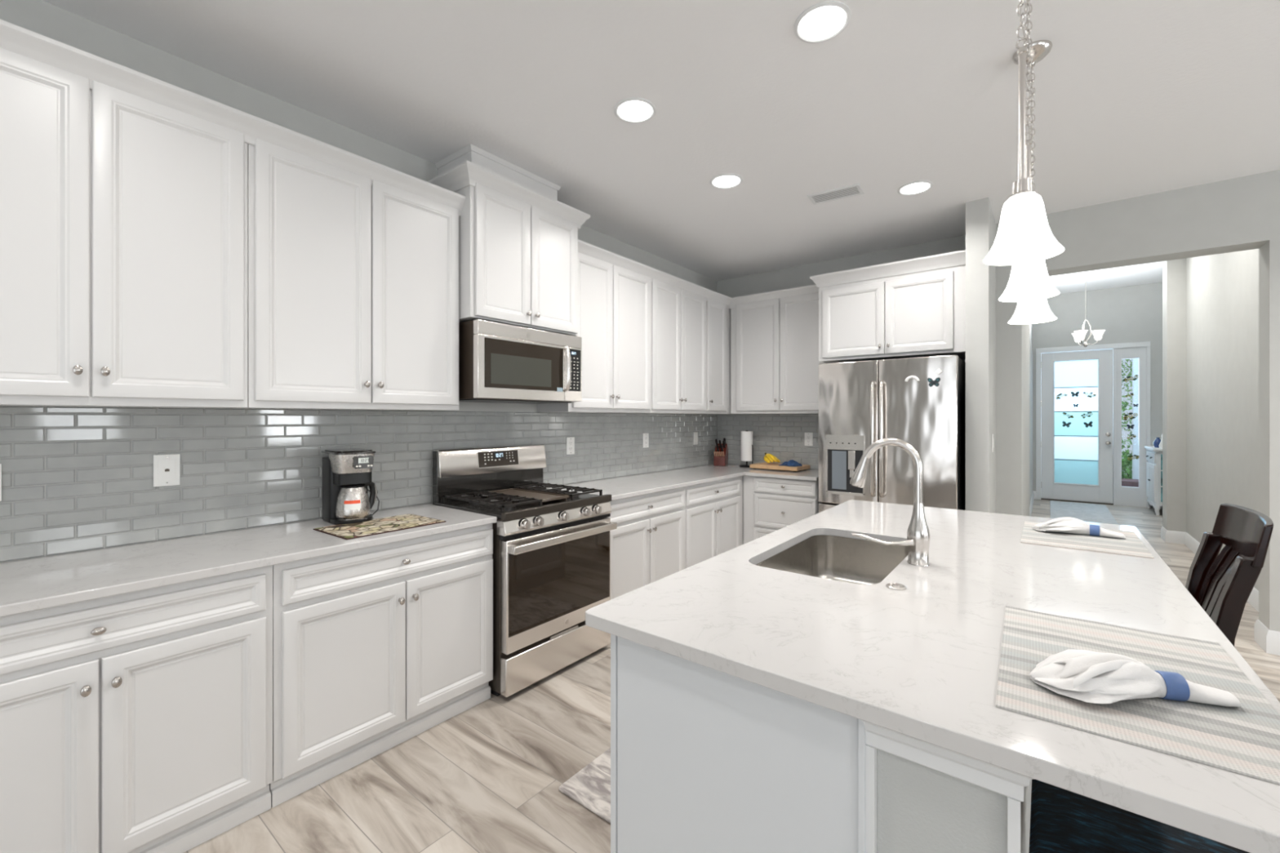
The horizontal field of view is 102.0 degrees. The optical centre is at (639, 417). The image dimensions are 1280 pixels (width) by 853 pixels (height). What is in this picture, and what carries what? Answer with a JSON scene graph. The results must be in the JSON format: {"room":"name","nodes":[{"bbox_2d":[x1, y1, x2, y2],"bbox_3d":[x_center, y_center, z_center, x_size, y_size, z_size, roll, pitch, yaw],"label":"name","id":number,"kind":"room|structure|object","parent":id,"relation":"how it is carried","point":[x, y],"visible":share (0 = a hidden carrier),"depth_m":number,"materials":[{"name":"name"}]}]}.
{"room":"kitchen","nodes":[
{"label":"kitchen","id":0,"kind":"room"},
{"bbox_2d":[0,0,717,563],"bbox_3d":[-1.791,-0.034,2.326,0.127,2.876,8.549,0,0,38],"label":"wall","id":1,"kind":"structure","parent":0,"point":[75,479],"depth_m":2.26,"materials":[{"name":"tile"}]},
{"bbox_2d":[0,463,1,501],"bbox_3d":[-2.181,0.218,1.719,0.009,0.126,0.080,0,0,38],"label":"outlet","id":2,"kind":"object","parent":1,"relation":"attached to","point":[0,464],"visible":1,"depth_m":1.75,"materials":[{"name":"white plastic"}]},
{"bbox_2d":[0,47,247,408],"bbox_3d":[-1.930,-0.584,1.764,0.358,1.088,0.913,0,0,38],"label":"upper cabinet","id":3,"kind":"object","parent":1,"relation":"attached to","point":[123,215],"visible":1,"depth_m":1.74,"materials":[{"name":"white paint"}]},
{"bbox_2d":[0,19,465,216],"bbox_3d":[-1.727,-1.127,2.019,0.366,0.092,2.244,0,0,38],"label":"trim","id":4,"kind":"structure","parent":3,"relation":"attached to","point":[15,38],"depth_m":1.90,"materials":[{"name":"white paint"}]},
{"bbox_2d":[153,453,180,486],"bbox_3d":[-1.898,0.210,2.079,0.009,0.126,0.080,0,0,38],"label":"phone jack","id":5,"kind":"object","parent":1,"relation":"attached to","point":[166,468],"visible":1,"depth_m":2.08,"materials":[{"name":"white plastic"}]},
{"bbox_2d":[226,137,458,410],"bbox_3d":[-1.359,-0.584,2.491,0.358,1.088,0.933,0,0,38],"label":"upper cabinet","id":6,"kind":"object","parent":1,"relation":"attached to","point":[353,282],"visible":0.99,"depth_m":2.32,"materials":[{"name":"white paint"}]},
{"bbox_2d":[426,143,590,336],"bbox_3d":[-0.783,-1.001,3.142,0.461,0.940,0.908,0,0,38],"label":"upper cabinet","id":7,"kind":"object","parent":1,"relation":"attached to","point":[518,243],"visible":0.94,"depth_m":2.93,"materials":[{"name":"white paint"}]},
{"bbox_2d":[458,319,582,404],"bbox_3d":[-0.762,-0.307,3.131,0.486,0.422,0.770,0,0,38],"label":"microwave","id":8,"kind":"object","parent":7,"relation":"attached to","point":[499,362],"visible":0.97,"depth_m":2.91,"materials":[{"name":"silver"}]},
{"bbox_2d":[569,357,578,389],"bbox_3d":[-0.412,-0.281,3.259,0.001,0.197,0.076,0,0,38],"label":"print","id":9,"kind":"object","parent":8,"relation":"attached to","point":[575,361],"depth_m":3.26,"materials":[{"name":"white"}]},
{"bbox_2d":[566,437,574,454],"bbox_3d":[-0.515,0.207,3.842,0.009,0.126,0.080,0,0,38],"label":"outlet","id":10,"kind":"object","parent":1,"relation":"attached to","point":[570,441],"visible":1,"depth_m":3.84,"materials":[{"name":"white plastic"}]},
{"bbox_2d":[537,252,650,413],"bbox_3d":[-0.297,-0.584,3.844,0.358,1.088,0.898,0,0,38],"label":"upper cabinet","id":11,"kind":"object","parent":1,"relation":"attached to","point":[614,301],"visible":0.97,"depth_m":3.74,"materials":[{"name":"white paint"}]},
{"bbox_2d":[642,433,648,448],"bbox_3d":[0.051,0.199,4.564,0.009,0.126,0.080,0,0,38],"label":"outlet","id":12,"kind":"object","parent":1,"relation":"attached to","point":[645,436],"visible":1,"depth_m":4.55,"materials":[{"name":"white plastic"}]},
{"bbox_2d":[649,279,706,413],"bbox_3d":[0.243,-0.584,4.533,0.358,1.088,0.848,0,0,38],"label":"upper cabinet","id":13,"kind":"object","parent":1,"relation":"attached to","point":[677,316],"visible":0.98,"depth_m":4.40,"materials":[{"name":"white paint"}]},
{"bbox_2d":[577,239,818,308],"bbox_3d":[0.589,-1.127,3.974,0.978,0.092,2.196,0,0,38],"label":"trim","id":14,"kind":"structure","parent":13,"relation":"attached to","point":[585,248],"depth_m":4.41,"materials":[{"name":"white paint"}]},
{"bbox_2d":[693,431,697,444],"bbox_3d":[0.561,0.206,5.212,0.010,0.126,0.080,0,0,38],"label":"outlet","id":15,"kind":"object","parent":1,"relation":"attached to","point":[695,433],"visible":1,"depth_m":5.20,"materials":[{"name":"white plastic"}]},
{"bbox_2d":[705,297,730,413],"bbox_3d":[0.738,-0.584,5.164,0.358,1.088,0.753,0,0,38],"label":"upper cabinet","id":16,"kind":"object","parent":1,"relation":"attached to","point":[717,316],"visible":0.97,"depth_m":4.96,"materials":[{"name":"white paint"}]},
{"bbox_2d":[41,0,1279,280],"bbox_3d":[1.086,-1.522,0.069,7.400,0.100,8.549,0,0,38],"label":"ceiling","id":17,"kind":"structure","parent":0,"point":[1132,98],"depth_m":2.37,"materials":[{"name":"white paint"}]},
{"bbox_2d":[613,97,656,123],"bbox_3d":[-0.023,-1.468,2.482,0.202,0.008,0.202,0,0,38],"label":"recessed light","id":18,"kind":"object","parent":17,"relation":"in","point":[631,110],"visible":1,"depth_m":2.48,"materials":[{"name":"glass"}]},
{"bbox_2d":[710,173,742,188],"bbox_3d":[0.536,-1.468,3.219,0.202,0.008,0.202,0,0,38],"label":"recessed light","id":19,"kind":"object","parent":17,"relation":"in","point":[727,180],"visible":1,"depth_m":3.21,"materials":[{"name":"white paint"}]},
{"bbox_2d":[793,0,851,43],"bbox_3d":[0.678,-1.468,1.930,0.202,0.008,0.202,0,0,38],"label":"recessed light","id":20,"kind":"object","parent":17,"relation":"in","point":[824,21],"visible":1,"depth_m":1.92,"materials":[{"name":"glass"}]},
{"bbox_2d":[807,183,863,204],"bbox_3d":[1.285,-1.468,3.409,0.320,0.008,0.170,0,0,33],"label":"ceiling vent","id":21,"kind":"object","parent":17,"relation":"in","point":[852,190],"visible":1,"depth_m":3.40,"materials":[{"name":"metal"}]},
{"bbox_2d":[897,180,933,195],"bbox_3d":[1.759,-1.468,3.315,0.202,0.008,0.202,0,0,38],"label":"recessed light","id":22,"kind":"object","parent":17,"relation":"in","point":[921,186],"visible":1,"depth_m":3.31,"materials":[{"name":"white paint"}]},
{"bbox_2d":[982,0,1064,265],"bbox_3d":[0.920,-0.931,1.248,0.158,1.083,0.158,0,0,38],"label":"pendant light","id":23,"kind":"object","parent":17,"relation":"hanging from","point":[1024,235],"visible":1,"depth_m":1.24,"materials":[{"name":"white"}]},
{"bbox_2d":[998,0,1059,302],"bbox_3d":[1.248,-0.931,1.665,0.158,1.083,0.158,0,0,38],"label":"pendant light","id":24,"kind":"object","parent":17,"relation":"hanging from","point":[1028,282],"visible":0.77,"depth_m":1.66,"materials":[{"name":"white"}]},
{"bbox_2d":[1008,40,1057,324],"bbox_3d":[1.575,-0.931,2.082,0.158,1.083,0.158,0,0,38],"label":"pendant light","id":25,"kind":"object","parent":17,"relation":"hanging from","point":[1038,311],"visible":0.56,"depth_m":2.06,"materials":[{"name":"white"}]},
{"bbox_2d":[183,498,1279,852],"bbox_3d":[3.077,1.429,2.607,7.400,0.050,15.000,0,0,38],"label":"floor","id":26,"kind":"structure","parent":0,"point":[486,778],"depth_m":2.00,"materials":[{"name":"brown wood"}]},
{"bbox_2d":[0,565,272,852],"bbox_3d":[-1.807,0.962,1.677,0.658,0.883,0.888,0,0,38],"label":"base cabinet","id":27,"kind":"object","parent":26,"relation":"on","point":[137,722],"visible":0.99,"depth_m":1.57,"materials":[{"name":"white paint"}]},
{"bbox_2d":[269,523,493,807],"bbox_3d":[-1.244,0.962,2.395,0.658,0.883,0.933,0,0,38],"label":"base cabinet","id":28,"kind":"object","parent":26,"relation":"on","point":[376,647],"visible":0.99,"depth_m":2.12,"materials":[{"name":"white paint"}]},
{"bbox_2d":[0,503,497,617],"bbox_3d":[-1.633,0.505,1.906,0.636,0.030,2.184,0,0,38],"label":"countertop","id":29,"kind":"structure","parent":28,"relation":"on","point":[27,585],"depth_m":1.81,"materials":[{"name":"white stone"}]},
{"bbox_2d":[320,448,379,524],"bbox_3d":[-1.366,0.320,2.495,0.246,0.338,0.241,0,0,43],"label":"coffee maker","id":30,"kind":"object","parent":29,"relation":"on","point":[346,466],"visible":0.84,"depth_m":2.41,"materials":[{"name":"black plastic"}]},
{"bbox_2d":[333,471,371,485],"bbox_3d":[-1.353,0.281,2.438,0.108,0.056,0.144,0,0,43],"label":"basket","id":31,"kind":"object","parent":30,"relation":"on","point":[340,478],"depth_m":2.39,"materials":[{"name":"black plastic"}]},
{"bbox_2d":[335,481,377,519],"bbox_3d":[-1.334,0.382,2.439,0.172,0.162,0.143,0,0,-26],"label":"coffee carafe","id":32,"kind":"object","parent":30,"relation":"on","point":[353,502],"visible":0.89,"depth_m":2.39,"materials":[{"name":"grey metal"}]},
{"bbox_2d":[313,513,445,539],"bbox_3d":[-1.171,0.487,2.353,0.316,0.006,0.444,0,0,37],"label":"mat","id":33,"kind":"object","parent":29,"relation":"on","point":[388,524],"visible":0.93,"depth_m":2.32,"materials":[{"name":"brown"}]},
{"bbox_2d":[432,444,617,697],"bbox_3d":[-0.657,0.792,3.044,0.725,1.224,0.798,0,0,38],"label":"gas range","id":34,"kind":"object","parent":26,"relation":"on","point":[551,556],"visible":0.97,"depth_m":2.85,"materials":[{"name":"grey metal"}]},
{"bbox_2d":[484,452,514,464],"bbox_3d":[-0.877,0.251,3.240,0.008,0.066,0.226,0,0,38],"label":"control panel","id":35,"kind":"object","parent":34,"relation":"attached to","point":[490,458],"depth_m":3.24,"materials":[{"name":"black"}]},
{"bbox_2d":[434,488,599,519],"bbox_3d":[-0.681,0.491,3.061,0.625,0.025,0.788,0,0,38],"label":"cooktop","id":36,"kind":"object","parent":34,"relation":"in","point":[486,509],"depth_m":2.84,"materials":[{"name":"black metal"}]},
{"bbox_2d":[558,747,610,823],"bbox_3d":[0.343,1.398,2.333,0.564,0.010,1.405,0,0,38],"label":"kitchen rug","id":37,"kind":"object","parent":26,"relation":"on","point":[590,787],"visible":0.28,"depth_m":1.95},
{"bbox_2d":[607,487,684,599],"bbox_3d":[-0.170,0.962,3.763,0.658,0.883,0.927,0,0,38],"label":"base cabinet","id":38,"kind":"object","parent":26,"relation":"on","point":[647,544],"visible":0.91,"depth_m":3.56,"materials":[{"name":"white paint"}]},
{"bbox_2d":[546,464,818,500],"bbox_3d":[0.568,0.505,4.181,1.291,0.030,2.500,0,0,38],"label":"countertop","id":39,"kind":"structure","parent":38,"relation":"on","point":[622,487],"depth_m":4.23,"materials":[{"name":"white stone"}]},
{"bbox_2d":[713,443,728,466],"bbox_3d":[0.839,0.378,5.357,0.116,0.223,0.179,0,0,20],"label":"knife block","id":40,"kind":"object","parent":39,"relation":"on","point":[719,460],"visible":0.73,"depth_m":5.29,"materials":[{"name":"brown wood"}]},
{"bbox_2d":[739,430,753,467],"bbox_3d":[1.072,0.307,5.196,0.156,0.365,0.156,0,0,38],"label":"paper towel holder","id":41,"kind":"object","parent":39,"relation":"on","point":[746,465],"visible":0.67,"depth_m":5.15,"materials":[{"name":"black plastic"}]},
{"bbox_2d":[741,431,752,461],"bbox_3d":[1.072,0.282,5.196,0.119,0.295,0.119,0,0,38],"label":"paper towel roll","id":42,"kind":"object","parent":41,"relation":"on","point":[746,436],"visible":0.96,"depth_m":5.14,"materials":[{"name":"white"}]},
{"bbox_2d":[749,462,809,471],"bbox_3d":[1.329,0.467,4.931,0.476,0.045,0.300,0,0,40],"label":"cutting board","id":43,"kind":"object","parent":39,"relation":"on","point":[765,465],"visible":0.99,"depth_m":4.83,"materials":[{"name":"brown wood"}]},
{"bbox_2d":[763,453,780,462],"bbox_3d":[1.251,0.383,4.980,0.156,0.090,0.155,0,0,-27],"label":"banana bunch","id":44,"kind":"object","parent":43,"relation":"on","point":[767,458],"visible":1,"depth_m":4.94,"materials":[{"name":"yellow"}]},
{"bbox_2d":[778,459,802,466],"bbox_3d":[1.403,0.416,4.822,0.161,0.055,0.206,0,0,-44],"label":"cloth","id":45,"kind":"object","parent":43,"relation":"on","point":[790,463],"visible":1,"depth_m":4.79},
{"bbox_2d":[684,475,742,568],"bbox_3d":[0.418,0.962,4.513,0.658,0.883,0.974,0,0,38],"label":"base cabinet","id":46,"kind":"object","parent":26,"relation":"on","point":[713,510],"visible":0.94,"depth_m":4.27,"materials":[{"name":"white paint"}]},
{"bbox_2d":[743,475,822,544],"bbox_3d":[1.379,0.962,4.734,0.674,0.883,0.642,0,0,38],"label":"base cabinet","id":47,"kind":"object","parent":26,"relation":"on","point":[771,504],"visible":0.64,"depth_m":4.52,"materials":[{"name":"white paint"}]},
{"bbox_2d":[610,634,1035,852],"bbox_3d":[0.923,0.963,1.906,0.883,0.881,2.221,0,0,38],"label":"kitchen island","id":48,"kind":"object","parent":26,"relation":"on","point":[704,759],"visible":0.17,"depth_m":1.04,"materials":[{"name":"white paint"}]},
{"bbox_2d":[585,499,1279,852],"bbox_3d":[1.047,0.506,1.827,1.242,0.032,2.288,0,0,38],"label":"island countertop","id":49,"kind":"structure","parent":48,"relation":"on","point":[921,661],"depth_m":1.18,"materials":[{"name":"white stone"}]},
{"bbox_2d":[755,534,907,584],"bbox_3d":[0.739,0.627,1.916,0.463,0.210,0.783,0,0,38],"label":"sink","id":50,"kind":"object","parent":49,"relation":"in","point":[837,558],"visible":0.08,"depth_m":2.22,"materials":[{"name":"silver metal"}]},
{"bbox_2d":[849,438,929,566],"bbox_3d":[0.857,0.280,1.793,0.256,0.420,0.082,0,0,35],"label":"faucet","id":51,"kind":"object","parent":49,"relation":"on","point":[917,541],"visible":1,"depth_m":1.74,"materials":[{"name":"silver metal"}]},
{"bbox_2d":[885,582,906,590],"bbox_3d":[0.741,0.486,1.498,0.054,0.008,0.054,0,0,38],"label":"button","id":52,"kind":"object","parent":49,"relation":"on","point":[895,586],"visible":1,"depth_m":1.49,"materials":[{"name":"silver metal"}]},
{"bbox_2d":[1020,520,1154,558],"bbox_3d":[1.800,0.487,2.121,0.375,0.004,0.520,0,0,38],"label":"placemat","id":53,"kind":"object","parent":49,"relation":"on","point":[1131,545],"visible":0.74,"depth_m":2.03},
{"bbox_2d":[1032,516,1125,538],"bbox_3d":[1.835,0.451,2.175,0.298,0.064,0.168,0,0,40],"label":"napkin","id":54,"kind":"object","parent":53,"relation":"on","point":[1064,524],"visible":0.97,"depth_m":2.15,"materials":[{"name":"white fabric"}]},
{"bbox_2d":[1089,524,1099,536],"bbox_3d":[1.875,0.464,2.137,0.031,0.045,0.045,0,0,40],"label":"napkin ring","id":55,"kind":"object","parent":54,"relation":"attached to","point":[1094,529],"visible":0.96,"depth_m":2.12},
{"bbox_2d":[995,605,1279,784],"bbox_3d":[0.924,0.487,0.997,0.375,0.004,0.575,0,0,37],"label":"placemat","id":56,"kind":"object","parent":49,"relation":"on","point":[1245,739],"visible":0.81,"depth_m":0.88,"materials":[{"name":"fabric"}]},
{"bbox_2d":[1029,648,1240,706],"bbox_3d":[0.864,0.451,0.911,0.298,0.064,0.165,0,0,16],"label":"napkin","id":57,"kind":"object","parent":56,"relation":"on","point":[1084,675],"visible":0.94,"depth_m":0.88,"materials":[{"name":"white fabric"}]},
{"bbox_2d":[1155,670,1190,701],"bbox_3d":[0.918,0.464,0.898,0.031,0.045,0.045,0,0,16],"label":"napkin ring","id":58,"kind":"object","parent":57,"relation":"attached to","point":[1177,687],"visible":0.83,"depth_m":0.88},
{"bbox_2d":[818,355,965,512],"bbox_3d":[1.986,0.493,4.033,0.922,1.822,0.922,0,0,38],"label":"refrigerator","id":59,"kind":"object","parent":26,"relation":"on","point":[862,403],"visible":0.57,"depth_m":3.68,"materials":[{"name":"silver metal"}]},
{"bbox_2d":[905,375,919,382],"bbox_3d":[1.885,-0.272,3.590,0.091,0.041,0.020,0,0,38],"label":"magnet","id":60,"kind":"object","parent":59,"relation":"attached to","point":[908,378],"visible":1,"depth_m":3.58,"materials":[{"name":"white plastic"}]},
{"bbox_2d":[927,377,940,386],"bbox_3d":[1.988,-0.242,3.508,0.076,0.062,0.008,0,0,38],"label":"butterfly magnet","id":61,"kind":"object","parent":59,"relation":"attached to","point":[930,380],"visible":1,"depth_m":3.51,"materials":[{"name":"grey"}]},
{"bbox_2d":[935,368,942,373],"bbox_3d":[2.014,-0.314,3.490,0.044,0.040,0.004,0,0,38],"label":"magnet","id":62,"kind":"object","parent":59,"relation":"attached to","point":[939,371],"visible":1,"depth_m":3.49,"materials":[{"name":"white plastic"}]},
{"bbox_2d":[1049,500,1118,524],"bbox_3d":[6.527,1.399,7.684,0.700,0.008,2.150,0,0,38],"label":"entry rug","id":63,"kind":"object","parent":26,"relation":"on","point":[1092,513],"visible":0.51,"depth_m":7.66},
{"bbox_2d":[1029,779,1249,852],"bbox_3d":[1.007,0.855,0.862,0.569,1.099,0.490,0,0,38],"label":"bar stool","id":64,"kind":"object","parent":26,"relation":"on","point":[1062,820],"visible":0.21,"depth_m":0.92,"materials":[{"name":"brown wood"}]},
{"bbox_2d":[1144,445,1162,515],"bbox_3d":[7.810,0.923,7.657,0.439,0.969,0.850,0,0,38],"label":"base cabinet","id":65,"kind":"object","parent":26,"relation":"on","point":[1154,455],"visible":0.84,"depth_m":7.49,"materials":[{"name":"white paint"}]},
{"bbox_2d":[1153,437,1160,448],"bbox_3d":[7.634,0.363,7.636,0.100,0.150,0.100,0,0,38],"label":"vase","id":66,"kind":"object","parent":65,"relation":"on","point":[1156,443],"visible":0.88,"depth_m":7.62,"materials":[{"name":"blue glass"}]},
{"bbox_2d":[1159,434,1162,448],"bbox_3d":[7.548,0.313,7.462,0.110,0.250,0.110,0,0,38],"label":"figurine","id":67,"kind":"object","parent":65,"relation":"on","point":[1161,442],"visible":0.2,"depth_m":7.46,"materials":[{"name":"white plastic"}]},
{"bbox_2d":[1185,502,1273,646],"bbox_3d":[1.780,0.855,1.845,0.569,1.099,0.490,0,0,38],"label":"bar stool","id":68,"kind":"object","parent":26,"relation":"on","point":[1222,583],"visible":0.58,"depth_m":1.72,"materials":[{"name":"brown wood"}]},
{"bbox_2d":[717,235,965,544],"bbox_3d":[1.784,-0.034,4.886,2.352,2.876,0.107,0,0,38],"label":"wall","id":69,"kind":"structure","parent":0,"point":[781,436],"depth_m":5.09,"materials":[{"name":"paint"}]},
{"bbox_2d":[730,292,824,413],"bbox_3d":[1.353,-0.584,4.933,0.956,1.088,0.362,0,0,38],"label":"upper cabinet","id":70,"kind":"object","parent":69,"relation":"attached to","point":[775,362],"visible":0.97,"depth_m":4.82,"materials":[{"name":"white paint"}]},
{"bbox_2d":[804,432,813,445],"bbox_3d":[1.610,0.204,4.949,0.080,0.126,0.009,0,0,38],"label":"outlet","id":71,"kind":"object","parent":69,"relation":"attached to","point":[808,437],"visible":1,"depth_m":4.95,"materials":[{"name":"white plastic"}]},
{"bbox_2d":[809,249,965,363],"bbox_3d":[2.041,-0.821,4.210,1.102,0.705,0.651,0,0,38],"label":"upper cabinet","id":72,"kind":"object","parent":69,"relation":"attached to","point":[912,308],"visible":0.95,"depth_m":3.93,"materials":[{"name":"white paint"}]},
{"bbox_2d":[965,197,995,513],"bbox_3d":[2.567,-0.034,3.871,0.132,2.876,0.940,0,0,38],"label":"wall","id":73,"kind":"structure","parent":0,"point":[980,225],"depth_m":3.51,"materials":[{"name":"paint"}]},
{"bbox_2d":[991,434,993,452],"bbox_3d":[2.494,0.179,3.662,0.010,0.126,0.080,0,0,38],"label":"light switch","id":74,"kind":"object","parent":73,"relation":"attached to","point":[992,434],"visible":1,"depth_m":3.64,"materials":[{"name":"white plastic"}]},
{"bbox_2d":[1029,324,1032,506],"bbox_3d":[5.354,-0.346,7.453,0.400,3.500,4.237,0,0,38],"label":"wall","id":75,"kind":"structure","parent":0,"point":[1030,325],"depth_m":7.77,"materials":[{"name":"paint"}]},
{"bbox_2d":[1029,490,1034,516],"bbox_3d":[5.518,1.336,7.324,0.016,0.136,4.237,0,0,38],"label":"baseboard","id":76,"kind":"structure","parent":75,"relation":"attached to","point":[1033,494],"depth_m":7.92,"materials":[{"name":"white paint"}]},
{"bbox_2d":[1032,282,1162,491],"bbox_3d":[7.596,-0.346,8.471,2.670,3.500,0.133,0,0,38],"label":"wall","id":77,"kind":"structure","parent":0,"point":[1131,313],"depth_m":8.35,"materials":[{"name":"paint"}]},
{"bbox_2d":[1040,349,1113,505],"bbox_3d":[7.282,0.146,8.656,0.923,2.515,0.164,0,0,38],"label":"door","id":78,"kind":"structure","parent":77,"relation":"in","point":[1078,454],"depth_m":8.64,"materials":[{"name":"white paint"}]},
{"bbox_2d":[1055,393,1066,399],"bbox_3d":[7.140,-0.366,8.775,0.162,0.105,0.003,0,0,38],"label":"sticker","id":79,"kind":"object","parent":78,"relation":"attached to","point":[1065,394],"visible":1,"depth_m":8.79,"materials":[{"name":"teal plastic"}]},
{"bbox_2d":[1062,421,1071,427],"bbox_3d":[7.192,0.108,8.731,0.116,0.109,0.009,0,0,38],"label":"sticker","id":80,"kind":"object","parent":78,"relation":"attached to","point":[1064,424],"visible":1,"depth_m":8.73,"materials":[{"name":"grey"}]},
{"bbox_2d":[1062,412,1073,417],"bbox_3d":[7.207,-0.044,8.722,0.154,0.104,0.003,0,0,38],"label":"sticker","id":81,"kind":"object","parent":78,"relation":"attached to","point":[1064,413],"visible":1,"depth_m":8.72,"materials":[{"name":"teal plastic"}]},
{"bbox_2d":[1071,391,1079,396],"bbox_3d":[7.275,-0.396,8.665,0.109,0.090,0.009,0,0,38],"label":"sticker","id":82,"kind":"object","parent":78,"relation":"attached to","point":[1076,394],"visible":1,"depth_m":8.66,"materials":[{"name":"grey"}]},
{"bbox_2d":[1080,412,1093,417],"bbox_3d":[7.392,-0.045,8.577,0.158,0.108,0.003,0,0,38],"label":"sticker","id":83,"kind":"object","parent":78,"relation":"attached to","point":[1088,414],"visible":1,"depth_m":8.57,"materials":[{"name":"plastic"}]},
{"bbox_2d":[1083,421,1092,427],"bbox_3d":[7.404,0.108,8.564,0.116,0.109,0.009,0,0,38],"label":"sticker","id":84,"kind":"object","parent":78,"relation":"attached to","point":[1090,424],"visible":1,"depth_m":8.56,"materials":[{"name":"grey"}]},
{"bbox_2d":[1082,391,1096,397],"bbox_3d":[7.420,-0.380,8.555,0.177,0.097,0.003,0,0,38],"label":"sticker","id":85,"kind":"object","parent":78,"relation":"attached to","point":[1089,396],"visible":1,"depth_m":8.55,"materials":[{"name":"teal plastic"}]},
{"bbox_2d":[1035,341,1150,507],"bbox_3d":[7.446,0.104,8.571,1.420,2.600,0.135,0,0,38],"label":"trim","id":86,"kind":"structure","parent":77,"relation":"attached to","point":[1146,344],"depth_m":8.39,"materials":[{"name":"white paint"}]},
{"bbox_2d":[1115,346,1146,506],"bbox_3d":[7.818,0.144,8.256,0.355,2.520,0.044,0,0,38],"label":"window","id":87,"kind":"structure","parent":77,"relation":"in","point":[1125,495],"depth_m":8.21,"materials":[{"name":"white paint"}]},
{"bbox_2d":[1122,374,1137,382],"bbox_3d":[7.809,-0.632,8.249,0.190,0.105,0.003,0,0,38],"label":"sticker","id":88,"kind":"object","parent":87,"relation":"attached to","point":[1135,375],"visible":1,"depth_m":8.25,"materials":[{"name":"yellow plastic"}]},
{"bbox_2d":[1126,424,1133,429],"bbox_3d":[7.808,0.140,8.248,0.088,0.073,0.008,0,0,38],"label":"sticker","id":89,"kind":"object","parent":87,"relation":"attached to","point":[1127,425],"visible":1,"depth_m":8.25,"materials":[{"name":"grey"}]},
{"bbox_2d":[1123,412,1137,420],"bbox_3d":[7.808,-0.022,8.251,0.177,0.130,0.003,0,0,38],"label":"sticker","id":90,"kind":"object","parent":87,"relation":"attached to","point":[1131,413],"visible":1,"depth_m":8.25,"materials":[{"name":"yellow plastic"}]},
{"bbox_2d":[1126,434,1136,439],"bbox_3d":[7.817,0.300,8.243,0.115,0.080,0.003,0,0,38],"label":"sticker","id":91,"kind":"object","parent":87,"relation":"attached to","point":[1131,435],"visible":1,"depth_m":8.24,"materials":[{"name":"plastic"}]},
{"bbox_2d":[1127,454,1138,461],"bbox_3d":[7.836,0.634,8.229,0.146,0.102,0.003,0,0,38],"label":"sticker","id":92,"kind":"object","parent":87,"relation":"attached to","point":[1135,455],"visible":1,"depth_m":8.23,"materials":[{"name":"yellow plastic"}]},
{"bbox_2d":[1048,261,1162,293],"bbox_3d":[5.688,-2.146,5.934,4.000,0.100,6.440,0,0,38],"label":"ceiling","id":93,"kind":"structure","parent":0,"point":[1150,273],"depth_m":7.81,"materials":[{"name":"white paint"}]},
{"bbox_2d":[1071,271,1105,346],"bbox_3d":[6.088,-1.528,7.037,0.351,1.134,0.371,0,0,38],"label":"chandelier","id":94,"kind":"object","parent":93,"relation":"hanging from","point":[1079,335],"visible":0.9,"depth_m":7.00,"materials":[{"name":"glass"}]},
{"bbox_2d":[995,169,1279,631],"bbox_3d":[5.300,-0.346,3.346,4.816,3.500,2.292,0,0,38],"label":"wall","id":95,"kind":"structure","parent":0,"point":[1239,214],"depth_m":3.38,"materials":[{"name":"paint"}]},
{"bbox_2d":[1253,619,1279,655],"bbox_3d":[5.181,1.336,2.112,3.479,0.136,0.234,0,0,38],"label":"baseboard","id":96,"kind":"structure","parent":95,"relation":"attached to","point":[1268,640],"depth_m":3.09,"materials":[{"name":"white paint"}]},
{"bbox_2d":[1162,248,1258,591],"bbox_3d":[5.146,-0.346,4.549,0.343,3.500,3.590,0,0,38],"label":"wall","id":97,"kind":"structure","parent":0,"point":[1211,303],"depth_m":4.97,"materials":[{"name":"paint"}]},
{"bbox_2d":[1160,526,1258,612],"bbox_3d":[5.065,1.336,4.612,0.169,0.136,3.590,0,0,38],"label":"baseboard","id":98,"kind":"structure","parent":97,"relation":"attached to","point":[1168,536],"depth_m":5.65,"materials":[{"name":"white paint"}]},
{"label":"outside","id":99,"kind":"structure","parent":0,"visible":0},
{"bbox_2d":[1040,475,1097,497],"bbox_3d":[9.032,1.464,10.359,6.000,0.080,4.550,0,0,38],"label":"ground","id":100,"kind":"structure","parent":99,"point":[1041,476],"depth_m":11.22,"materials":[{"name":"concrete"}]},
{"bbox_2d":[1121,450,1132,479],"bbox_3d":[9.049,1.012,9.627,0.602,0.830,0.596,0,0,38],"label":"shrub","id":101,"kind":"object","parent":100,"relation":"on","point":[1129,472],"visible":0.22,"depth_m":9.53,"materials":[{"name":"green plant"}]},
{"bbox_2d":[1121,385,1132,458],"bbox_3d":[9.654,0.383,10.090,1.238,2.083,1.271,0,0,38],"label":"shrub","id":102,"kind":"object","parent":100,"relation":"on","point":[1126,404],"visible":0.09,"depth_m":10.14,"materials":[{"name":"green plant"}]},
{"bbox_2d":[1121,359,1132,391],"bbox_3d":[10.985,-0.251,11.223,1.160,3.350,1.230,0,0,38],"label":"shrub","id":103,"kind":"object","parent":100,"relation":"on","point":[1126,360],"visible":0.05,"depth_m":11.44,"materials":[{"name":"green plant"}]},
{"bbox_2d":[1121,478,1138,487],"bbox_3d":[8.367,1.239,8.815,0.400,0.370,0.400,0,0,38],"label":"planter","id":104,"kind":"object","parent":100,"relation":"on","point":[1125,482],"visible":0.34,"depth_m":8.72,"materials":[{"name":"ceramic"}]},
{"bbox_2d":[1132,358,1138,479],"bbox_3d":[8.716,-0.036,9.081,0.120,2.920,0.150,0,0,38],"label":"porch post","id":105,"kind":"object","parent":100,"relation":"on","point":[1135,361],"visible":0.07,"depth_m":9.04,"materials":[{"name":"white paint"}]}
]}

